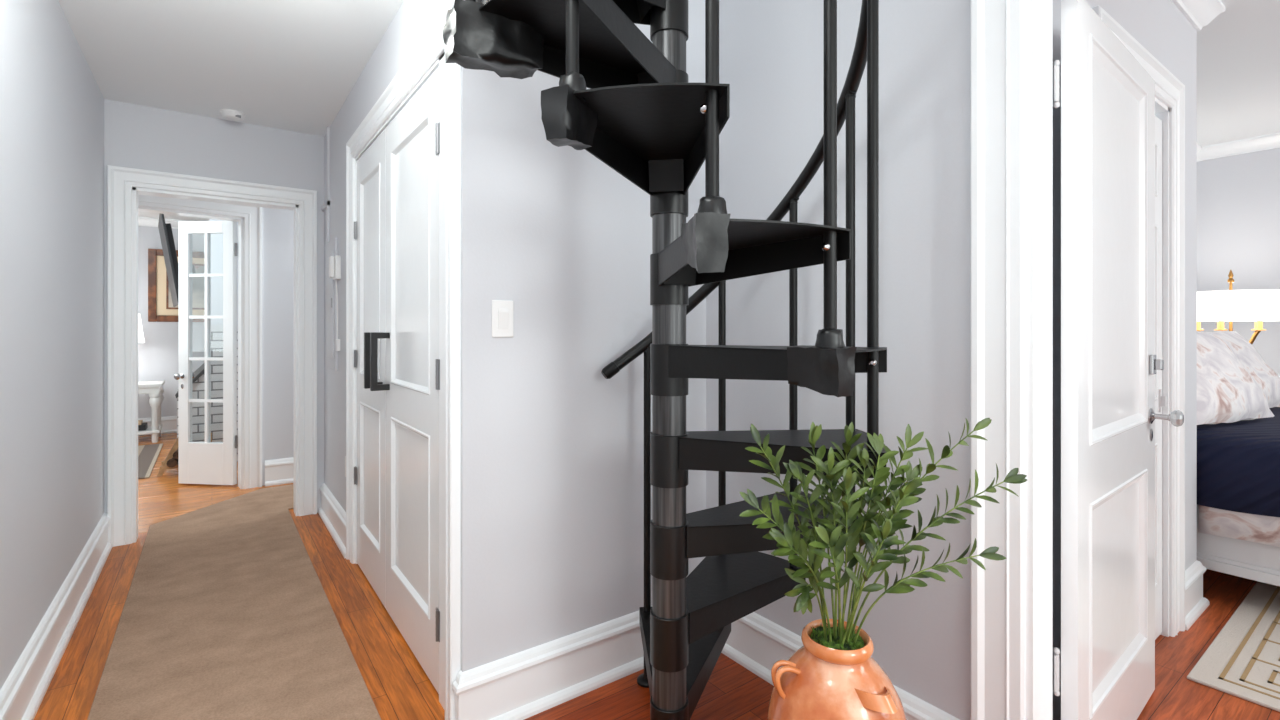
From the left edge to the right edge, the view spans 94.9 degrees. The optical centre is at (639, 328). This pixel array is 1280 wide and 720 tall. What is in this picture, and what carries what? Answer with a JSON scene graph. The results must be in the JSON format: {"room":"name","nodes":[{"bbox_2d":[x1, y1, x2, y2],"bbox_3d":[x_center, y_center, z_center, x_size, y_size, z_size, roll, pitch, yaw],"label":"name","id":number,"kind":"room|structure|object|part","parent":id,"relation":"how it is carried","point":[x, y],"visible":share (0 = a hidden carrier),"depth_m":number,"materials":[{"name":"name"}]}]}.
{"room":"home hallway","nodes":[
{"label":"home hallway","id":0,"kind":"room"},
{"bbox_2d":[0,0,103,689],"bbox_3d":[-1.402,-0.033,0.989,0.120,2.525,5.650,0,0,-36],"label":"wall","id":1,"kind":"structure","parent":0,"point":[52,102],"depth_m":2.12,"materials":[{"name":"paint"}]},
{"bbox_2d":[0,513,111,719],"bbox_3d":[-1.339,1.132,1.035,0.036,0.196,5.650,0,0,-36],"label":"baseboard","id":2,"kind":"structure","parent":1,"relation":"attached to","point":[22,693],"depth_m":2.15,"materials":[{"name":"white paint"}]},
{"bbox_2d":[138,226,204,417],"bbox_3d":[-4.529,-0.030,5.108,6.100,2.520,4.450,0,0,-36],"label":"wall","id":3,"kind":"structure","parent":0,"point":[158,356],"depth_m":6.89,"materials":[{"name":"paint"}]},
{"bbox_2d":[138,416,176,435],"bbox_3d":[-6.368,1.132,6.349,4.290,0.196,0.036,0,0,-36],"label":"baseboard","id":4,"kind":"structure","parent":3,"relation":"attached to","point":[169,423],"depth_m":6.92,"materials":[{"name":"white paint"}]},
{"bbox_2d":[138,216,185,228],"bbox_3d":[-6.371,-1.242,6.319,4.350,0.095,0.080,0,0,-36],"label":"crown molding","id":5,"kind":"structure","parent":3,"relation":"attached to","point":[142,221],"depth_m":6.83,"materials":[{"name":"white paint"}]},
{"bbox_2d":[148,249,204,321],"bbox_3d":[-5.370,-0.510,7.077,0.860,0.850,0.035,0,0,-36],"label":"framed picture","id":6,"kind":"object","parent":3,"relation":"attached to","point":[160,304],"visible":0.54,"depth_m":6.91,"materials":[{"name":"brown wood"}]},
{"bbox_3d":[-5.370,-0.510,7.076,0.530,0.550,0.010,0,0,-36],"label":"frame","id":7,"kind":"part","parent":6,"relation":"part of","materials":[{"name":"brown wood"}]},
{"bbox_2d":[168,266,204,307],"bbox_3d":[-5.370,-0.510,7.077,0.500,0.520,0.007,0,0,-36],"label":"print","id":8,"kind":"object","parent":6,"relation":"attached to","point":[198,283],"depth_m":7.09},
{"bbox_2d":[104,99,323,512],"bbox_3d":[-3.142,-0.033,3.291,6.000,2.525,0.120,0,0,-36],"label":"wall","id":9,"kind":"structure","parent":0,"point":[135,136],"depth_m":3.63,"materials":[{"name":"paint"}]},
{"bbox_2d":[107,165,316,546],"bbox_3d":[-2.612,0.155,3.659,1.040,2.150,0.152,0,0,-36],"label":"door frame","id":10,"kind":"structure","parent":9,"relation":"attached to","point":[124,184],"depth_m":3.40,"materials":[{"name":"white paint"}]},
{"bbox_2d":[58,0,403,220],"bbox_3d":[-2.812,-1.343,2.838,6.000,0.105,10.300,0,0,-36],"label":"ceiling","id":11,"kind":"structure","parent":0,"point":[289,65],"depth_m":2.75,"materials":[{"name":"white paint"}]},
{"bbox_2d":[220,109,245,121],"bbox_3d":[-2.441,-1.275,3.517,0.128,0.040,0.128,0,0,-36],"label":"smoke detector","id":12,"kind":"object","parent":11,"relation":"attached to","point":[231,115],"visible":1,"depth_m":3.48,"materials":[{"name":"white plastic"}]},
{"bbox_2d":[262,207,263,485],"bbox_3d":[-3.532,-0.030,4.130,1.500,2.520,0.120,0,0,-45],"label":"wall","id":13,"kind":"structure","parent":0,"point":[262,207],"depth_m":4.61,"materials":[{"name":"paint"}]},
{"bbox_2d":[138,194,261,488],"bbox_3d":[-3.414,0.129,4.228,1.161,2.203,0.152,0,0,-45],"label":"door frame","id":14,"kind":"structure","parent":13,"relation":"attached to","point":[249,218],"depth_m":4.53,"materials":[{"name":"white paint"}]},
{"bbox_2d":[174,221,236,484],"bbox_3d":[-3.392,0.185,4.583,0.489,2.060,0.156,0,0,14],"label":"door","id":15,"kind":"structure","parent":13,"relation":"in","point":[207,462],"depth_m":4.60,"materials":[{"name":"white paint"}]},
{"bbox_3d":[-3.599,0.370,4.583,0.052,0.051,0.058,0,0,7],"label":"knob","id":16,"kind":"part","parent":15,"relation":"part of","materials":[{"name":"silver metal"}]},
{"bbox_2d":[264,207,293,484],"bbox_3d":[-2.155,-0.030,5.272,2.070,2.520,0.120,0,0,-36],"label":"wall","id":17,"kind":"structure","parent":0,"point":[278,223],"depth_m":4.67,"materials":[{"name":"paint"}]},
{"bbox_2d":[265,457,293,485],"bbox_3d":[-2.147,1.132,5.181,1.965,0.196,0.036,0,0,-36],"label":"baseboard","id":18,"kind":"structure","parent":17,"relation":"attached to","point":[277,471],"depth_m":4.66,"materials":[{"name":"white paint"}]},
{"bbox_2d":[324,0,448,511],"bbox_3d":[-1.072,-0.033,3.126,0.730,2.525,2.585,0,0,-36],"label":"wall","id":19,"kind":"structure","parent":0,"point":[413,19],"depth_m":3.34,"materials":[{"name":"paint"}]},
{"bbox_2d":[322,126,329,242],"bbox_3d":[-2.059,-0.924,3.845,0.016,0.738,0.240,0,0,-36],"label":"cable raceway","id":20,"kind":"object","parent":19,"relation":"attached to","point":[326,206],"visible":0.92,"depth_m":3.75,"materials":[{"name":"paint"}]},
{"bbox_2d":[326,237,337,370],"bbox_3d":[-1.932,-0.150,3.666,0.025,0.800,0.360,0,0,-36],"label":"breaker panel","id":21,"kind":"object","parent":19,"relation":"attached to","point":[332,246],"visible":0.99,"depth_m":3.60,"materials":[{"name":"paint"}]},
{"bbox_3d":[-1.932,-0.145,3.659,0.007,0.650,0.250,0,0,-36],"label":"panel door","id":22,"kind":"part","parent":21,"relation":"part of","materials":[{"name":"paint"}]},
{"bbox_2d":[318,483,345,557],"bbox_3d":[-1.856,1.132,3.551,0.036,0.196,0.975,0,0,-36],"label":"baseboard","id":23,"kind":"structure","parent":19,"relation":"attached to","point":[331,512],"depth_m":3.51,"materials":[{"name":"white paint"}]},
{"bbox_2d":[329,255,340,338],"bbox_3d":[-1.798,-0.185,3.454,0.055,0.490,0.100,0,0,-36],"label":"wall phone","id":24,"kind":"object","parent":19,"relation":"attached to","point":[334,262],"visible":1,"depth_m":3.42,"materials":[{"name":"white plastic"}]},
{"bbox_3d":[-1.788,-0.115,3.461,0.016,0.350,0.008,0,0,-36],"label":"cord","id":25,"kind":"part","parent":24,"relation":"part of","materials":[{"name":"white plastic"}]},
{"bbox_2d":[335,339,339,350],"bbox_3d":[-1.783,0.095,3.465,0.021,0.070,0.040,0,0,-36],"label":"phone jack","id":26,"kind":"object","parent":19,"relation":"attached to","point":[337,341],"visible":1,"depth_m":3.45,"materials":[{"name":"white plastic"}]},
{"bbox_2d":[354,128,385,607],"bbox_3d":[-1.313,0.172,2.810,0.113,2.093,0.645,0,0,-36],"label":"door","id":27,"kind":"structure","parent":19,"relation":"in","point":[370,225],"depth_m":2.81,"materials":[{"name":"white paint"}]},
{"bbox_3d":[-1.175,0.138,2.586,0.073,0.245,0.025,0,0,-36],"label":"handle","id":28,"kind":"part","parent":27,"relation":"part of","materials":[{"name":"black metal"}]},
{"bbox_2d":[346,0,460,719],"bbox_3d":[-1.016,0.117,2.497,0.140,2.225,1.708,0,0,-36],"label":"door frame","id":29,"kind":"structure","parent":19,"relation":"attached to","point":[429,49],"depth_m":1.89,"materials":[{"name":"white paint"}]},
{"bbox_2d":[370,67,439,693],"bbox_3d":[-0.894,0.172,2.235,0.113,2.093,0.769,0,0,-36],"label":"door","id":30,"kind":"structure","parent":19,"relation":"in","point":[412,386],"depth_m":2.22,"materials":[{"name":"white paint"}]},
{"bbox_3d":[-1.101,0.138,2.485,0.073,0.245,0.025,0,0,-36],"label":"handle","id":31,"kind":"part","parent":30,"relation":"part of","materials":[{"name":"black metal"}]},
{"bbox_2d":[449,0,705,671],"bbox_3d":[-0.171,-0.420,2.110,0.990,3.300,0.120,0,0,-36],"label":"wall","id":32,"kind":"structure","parent":0,"point":[552,447],"depth_m":1.93,"materials":[{"name":"paint"}]},
{"bbox_2d":[492,300,512,336],"bbox_3d":[-0.429,-0.032,1.839,0.072,0.116,0.012,0,0,-36],"label":"light switch","id":33,"kind":"object","parent":32,"relation":"attached to","point":[502,310],"visible":1,"depth_m":1.84,"materials":[{"name":"white plastic"}]},
{"bbox_2d":[452,606,959,719],"bbox_3d":[0.148,1.132,1.642,1.026,0.196,1.035,0,0,-36],"label":"baseboard","id":34,"kind":"structure","parent":32,"relation":"attached to","point":[522,685],"depth_m":1.96,"materials":[{"name":"white paint"}]},
{"bbox_2d":[34,433,1279,719],"bbox_3d":[-0.763,1.255,3.466,10.050,0.050,11.700,0,0,-36],"label":"floor","id":35,"kind":"structure","parent":0,"point":[399,688],"depth_m":2.20,"materials":[{"name":"brown wood"}]},
{"bbox_2d":[138,444,162,478],"bbox_3d":[-5.043,1.225,5.202,1.180,0.010,1.750,0,0,-36],"label":"striped rug","id":36,"kind":"object","parent":35,"relation":"on","point":[148,455],"visible":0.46,"depth_m":5.53,"materials":[{"name":"grey fabric"}]},
{"bbox_2d":[138,381,164,442],"bbox_3d":[-5.769,0.912,6.264,1.062,0.635,0.520,0,0,-36],"label":"console table","id":37,"kind":"object","parent":35,"relation":"on","point":[154,389],"visible":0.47,"depth_m":6.36,"materials":[{"name":"white wood"}]},
{"bbox_2d":[138,313,144,342],"bbox_3d":[-5.625,0.212,6.356,0.400,0.764,0.400,0,0,-36],"label":"table lamp","id":38,"kind":"object","parent":37,"relation":"on","point":[140,330],"visible":0.07,"depth_m":6.40,"materials":[{"name":"white"}]},
{"bbox_2d":[138,422,147,430],"bbox_3d":[-5.553,1.070,6.359,0.320,0.060,0.220,0,0,-36],"label":"book","id":39,"kind":"object","parent":37,"relation":"on","point":[143,426],"visible":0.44,"depth_m":6.35,"materials":[{"name":"black paper"}]},
{"bbox_2d":[138,425,162,434],"bbox_3d":[-5.776,1.115,6.258,1.040,0.030,0.480,0,0,-36],"label":"shelf","id":40,"kind":"object","parent":37,"relation":"attached to","point":[153,431],"depth_m":6.36,"materials":[{"name":"white wood"}]},
{"bbox_3d":[-5.270,0.963,6.380,0.104,0.535,0.101,0,0,-36],"label":"leg","id":41,"kind":"part","parent":37,"relation":"part of","materials":[{"name":"white wood"}]},
{"bbox_3d":[-5.506,0.963,6.703,0.104,0.535,0.101,0,0,-36],"label":"leg","id":42,"kind":"part","parent":37,"relation":"part of","materials":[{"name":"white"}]},
{"bbox_2d":[157,433,211,476],"bbox_3d":[-3.917,1.045,5.058,0.370,0.350,0.250,0,0,-36],"label":"rack","id":43,"kind":"object","parent":35,"relation":"on","point":[174,448],"visible":0.27,"depth_m":4.91,"materials":[{"name":"brown wood"}]},
{"bbox_2d":[167,458,177,467],"bbox_3d":[-3.978,1.116,5.002,0.075,0.074,0.292,0,0,-36],"label":"log","id":44,"kind":"object","parent":43,"relation":"in","point":[172,462],"visible":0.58,"depth_m":4.88,"materials":[{"name":"brown wood"}]},
{"bbox_2d":[173,449,177,458],"bbox_3d":[-3.946,1.053,5.025,0.075,0.074,0.292,0,0,-36],"label":"log","id":45,"kind":"object","parent":43,"relation":"in","point":[175,454],"visible":0.32,"depth_m":4.90,"materials":[{"name":"brown wood"}]},
{"bbox_2d":[175,219,237,461],"bbox_3d":[-4.157,-0.028,6.114,1.010,2.515,1.620,0,0,-36],"label":"brick fireplace","id":46,"kind":"object","parent":35,"relation":"on","point":[198,382],"visible":0.16,"depth_m":5.35,"materials":[{"name":"brick"}]},
{"bbox_2d":[158,214,195,306],"bbox_3d":[-4.702,-0.679,5.969,0.292,0.872,1.220,0,0,-40],"label":"television","id":47,"kind":"object","parent":46,"relation":"attached to","point":[165,229],"visible":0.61,"depth_m":5.59,"materials":[{"name":"black plastic"}]},
{"bbox_2d":[87,484,380,719],"bbox_3d":[-1.196,1.224,2.983,2.218,0.010,4.430,0,0,-36],"label":"runner rug","id":48,"kind":"object","parent":35,"relation":"on","point":[227,613],"visible":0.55,"depth_m":2.36,"materials":[{"name":"beige fabric"}]},
{"bbox_2d":[442,0,886,719],"bbox_3d":[0.077,-0.414,1.546,1.060,3.288,1.069,0,0,9],"label":"spiral staircase","id":49,"kind":"structure","parent":35,"relation":"on","point":[640,115],"depth_m":1.40,"materials":[{"name":"metal"}]},
{"bbox_3d":[0.121,-0.944,1.524,0.937,2.230,1.039,0,0,30],"label":"handrail","id":50,"kind":"part","parent":49,"relation":"part of","materials":[{"name":"black metal"}]},
{"bbox_2d":[767,619,906,719],"bbox_3d":[0.419,0.940,1.250,0.294,0.581,0.294,0,0,-36],"label":"plant pot","id":51,"kind":"object","parent":35,"relation":"on","point":[817,681],"visible":0.85,"depth_m":1.19,"materials":[{"name":"orange ceramic"}]},
{"bbox_3d":[0.307,0.737,1.234,0.057,0.069,0.033,0,0,-8],"label":"handle","id":52,"kind":"part","parent":51,"relation":"part of","materials":[{"name":"ceramic"}]},
{"bbox_3d":[0.470,0.730,1.152,0.079,0.037,0.059,0,0,-20],"label":"handle","id":53,"kind":"part","parent":51,"relation":"part of","materials":[{"name":"ceramic"}]},
{"bbox_2d":[739,418,1026,649],"bbox_3d":[0.497,0.430,1.209,0.592,0.482,0.194,0,0,-2],"label":"potted plant","id":54,"kind":"object","parent":51,"relation":"on","point":[866,528],"visible":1,"depth_m":1.20,"materials":[{"name":"green plant"}]},
{"bbox_2d":[1187,581,1279,711],"bbox_3d":[3.089,1.223,2.014,1.835,0.013,1.455,0,0,-36],"label":"area rug","id":55,"kind":"object","parent":35,"relation":"on","point":[1243,660],"visible":0.86,"depth_m":2.19,"materials":[{"name":"beige fabric"}]},
{"bbox_2d":[1197,505,1279,586],"bbox_3d":[3.695,0.705,2.748,1.912,1.050,2.193,0,0,-36],"label":"bed","id":56,"kind":"object","parent":35,"relation":"on","point":[1250,560],"visible":0.02,"depth_m":2.58,"materials":[{"name":"white paint"}]},
{"bbox_3d":[3.694,0.697,2.749,1.800,0.384,2.050,0,0,-36],"label":"mattress","id":57,"kind":"object","parent":56,"relation":"on","visible":0},
{"bbox_2d":[1197,406,1279,516],"bbox_3d":[3.677,0.628,2.687,1.931,0.333,1.951,0,0,-36],"label":"quilt","id":58,"kind":"object","parent":57,"relation":"on","point":[1238,463],"visible":0.41,"depth_m":2.57,"materials":[{"name":"blue fabric"}]},
{"bbox_2d":[1197,331,1276,424],"bbox_3d":[2.857,0.231,2.973,0.746,0.448,0.304,0,0,-21],"label":"pillow","id":59,"kind":"object","parent":58,"relation":"on","point":[1226,389],"visible":0.56,"depth_m":2.87,"materials":[{"name":"fabric"}]},
{"bbox_2d":[1213,331,1279,407],"bbox_3d":[3.454,0.233,3.410,0.758,0.445,0.302,0,0,-27],"label":"pillow","id":60,"kind":"object","parent":58,"relation":"on","point":[1262,371],"visible":0.28,"depth_m":3.36,"materials":[{"name":"fabric"}]},
{"bbox_2d":[1199,505,1279,546],"bbox_3d":[3.070,0.718,2.047,0.147,0.465,1.630,0,0,-36],"label":"sheet","id":61,"kind":"object","parent":57,"relation":"on","point":[1261,529],"visible":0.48,"depth_m":2.56,"materials":[{"name":"fabric"}]},
{"bbox_3d":[4.218,0.885,4.195,0.560,0.690,0.530,0,0,-36],"label":"nightstand","id":62,"kind":"object","parent":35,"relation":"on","visible":0},
{"bbox_2d":[1197,270,1279,344],"bbox_3d":[4.120,0.062,4.093,0.476,0.955,0.476,0,0,-36],"label":"lamp","id":63,"kind":"object","parent":62,"relation":"on","point":[1257,305],"visible":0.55,"depth_m":3.92,"materials":[{"name":"white fabric"}]},
{"bbox_2d":[1197,321,1203,330],"bbox_3d":[3.999,-0.043,4.206,0.060,0.114,0.060,0,0,-36],"label":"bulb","id":64,"kind":"object","parent":63,"relation":"on","point":[1198,322],"depth_m":4.19,"materials":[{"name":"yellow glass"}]},
{"bbox_2d":[1215,321,1226,330],"bbox_3d":[3.975,-0.043,4.013,0.060,0.114,0.060,0,0,-36],"label":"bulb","id":65,"kind":"object","parent":63,"relation":"on","point":[1221,323],"depth_m":4.00,"materials":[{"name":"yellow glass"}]},
{"bbox_3d":[4.120,0.110,4.093,0.150,0.860,0.148,0,0,-36],"label":"stem","id":66,"kind":"part","parent":63,"relation":"part of","materials":[{"name":"gold metal"}]},
{"bbox_3d":[4.120,-0.158,4.093,0.476,0.205,0.476,0,0,-36],"label":"lamp shade","id":67,"kind":"part","parent":63,"relation":"part of","materials":[{"name":"white fabric"}]},
{"bbox_3d":[4.136,0.076,4.004,0.015,0.141,0.162,0,0,-11],"label":"arm","id":68,"kind":"part","parent":63,"relation":"part of","materials":[{"name":"gold metal"}]},
{"bbox_2d":[1253,321,1265,330],"bbox_3d":[4.150,-0.043,3.931,0.060,0.114,0.060,0,0,-36],"label":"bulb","id":69,"kind":"object","parent":63,"relation":"on","point":[1259,323],"depth_m":3.92,"materials":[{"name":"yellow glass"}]},
{"bbox_2d":[706,0,970,719],"bbox_3d":[1.621,-0.420,0.591,0.115,3.300,4.445,0,0,-36],"label":"wall","id":70,"kind":"structure","parent":0,"point":[771,52],"depth_m":1.71,"materials":[{"name":"paint"}]},
{"bbox_2d":[971,0,1052,719],"bbox_3d":[1.245,0.126,1.081,0.145,2.208,1.156,0,0,-36],"label":"door frame","id":71,"kind":"structure","parent":70,"relation":"attached to","point":[1012,40],"depth_m":1.45,"materials":[{"name":"white paint"}]},
{"bbox_2d":[1053,0,1196,719],"bbox_3d":[1.585,-0.100,2.303,1.845,2.660,0.545,0,0,-36],"label":"wall","id":72,"kind":"structure","parent":0,"point":[1159,26],"depth_m":2.35,"materials":[{"name":"paint"}]},
{"bbox_2d":[1053,0,1183,719],"bbox_3d":[1.414,0.190,1.717,0.852,2.060,0.121,0,0,-36],"label":"door","id":73,"kind":"structure","parent":72,"relation":"in","point":[1109,363],"depth_m":1.65,"materials":[{"name":"white paint"}]},
{"bbox_3d":[1.733,0.288,1.895,0.056,0.053,0.032,0,0,-36],"label":"knob","id":74,"kind":"part","parent":73,"relation":"part of","materials":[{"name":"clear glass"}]},
{"bbox_2d":[1092,6,1184,636],"bbox_3d":[1.783,0.117,2.155,1.004,2.227,0.132,0,0,-36],"label":"door frame","id":75,"kind":"structure","parent":72,"relation":"attached to","point":[1169,90],"depth_m":2.35,"materials":[{"name":"white paint"}]},
{"bbox_2d":[1155,116,1165,639],"bbox_3d":[1.790,0.192,2.145,0.744,2.053,0.060,0,0,-36],"label":"door","id":76,"kind":"structure","parent":72,"relation":"in","point":[1160,400],"depth_m":2.33,"materials":[{"name":"white paint"}]},
{"bbox_3d":[2.070,0.285,2.325,0.020,0.090,0.020,0,0,-36],"label":"latch plate","id":77,"kind":"part","parent":76,"relation":"part of","materials":[{"name":"white metal"}]},
{"bbox_2d":[1197,148,1279,375],"bbox_3d":[3.711,-0.100,1.840,4.735,2.660,4.000,0,0,-36],"label":"wall","id":78,"kind":"structure","parent":0,"point":[1238,196],"depth_m":4.47,"materials":[{"name":"paint"}]},
{"bbox_2d":[1185,560,1209,630],"bbox_3d":[2.219,1.132,2.737,0.381,0.196,0.571,0,0,-36],"label":"baseboard","id":79,"kind":"structure","parent":78,"relation":"attached to","point":[1196,604],"depth_m":2.52,"materials":[{"name":"white paint"}]},
{"bbox_2d":[1171,0,1279,161],"bbox_3d":[3.641,-1.383,1.851,4.635,0.095,3.700,0,0,-36],"label":"crown molding","id":80,"kind":"structure","parent":78,"relation":"attached to","point":[1199,13],"depth_m":4.32,"materials":[{"name":"white paint"}]},
{"bbox_2d":[1197,0,1279,145],"bbox_3d":[3.692,-1.480,1.887,4.710,0.100,3.900,0,0,-36],"label":"ceiling","id":81,"kind":"structure","parent":0,"point":[1238,51],"depth_m":3.27,"materials":[{"name":"white paint"}]}
]}

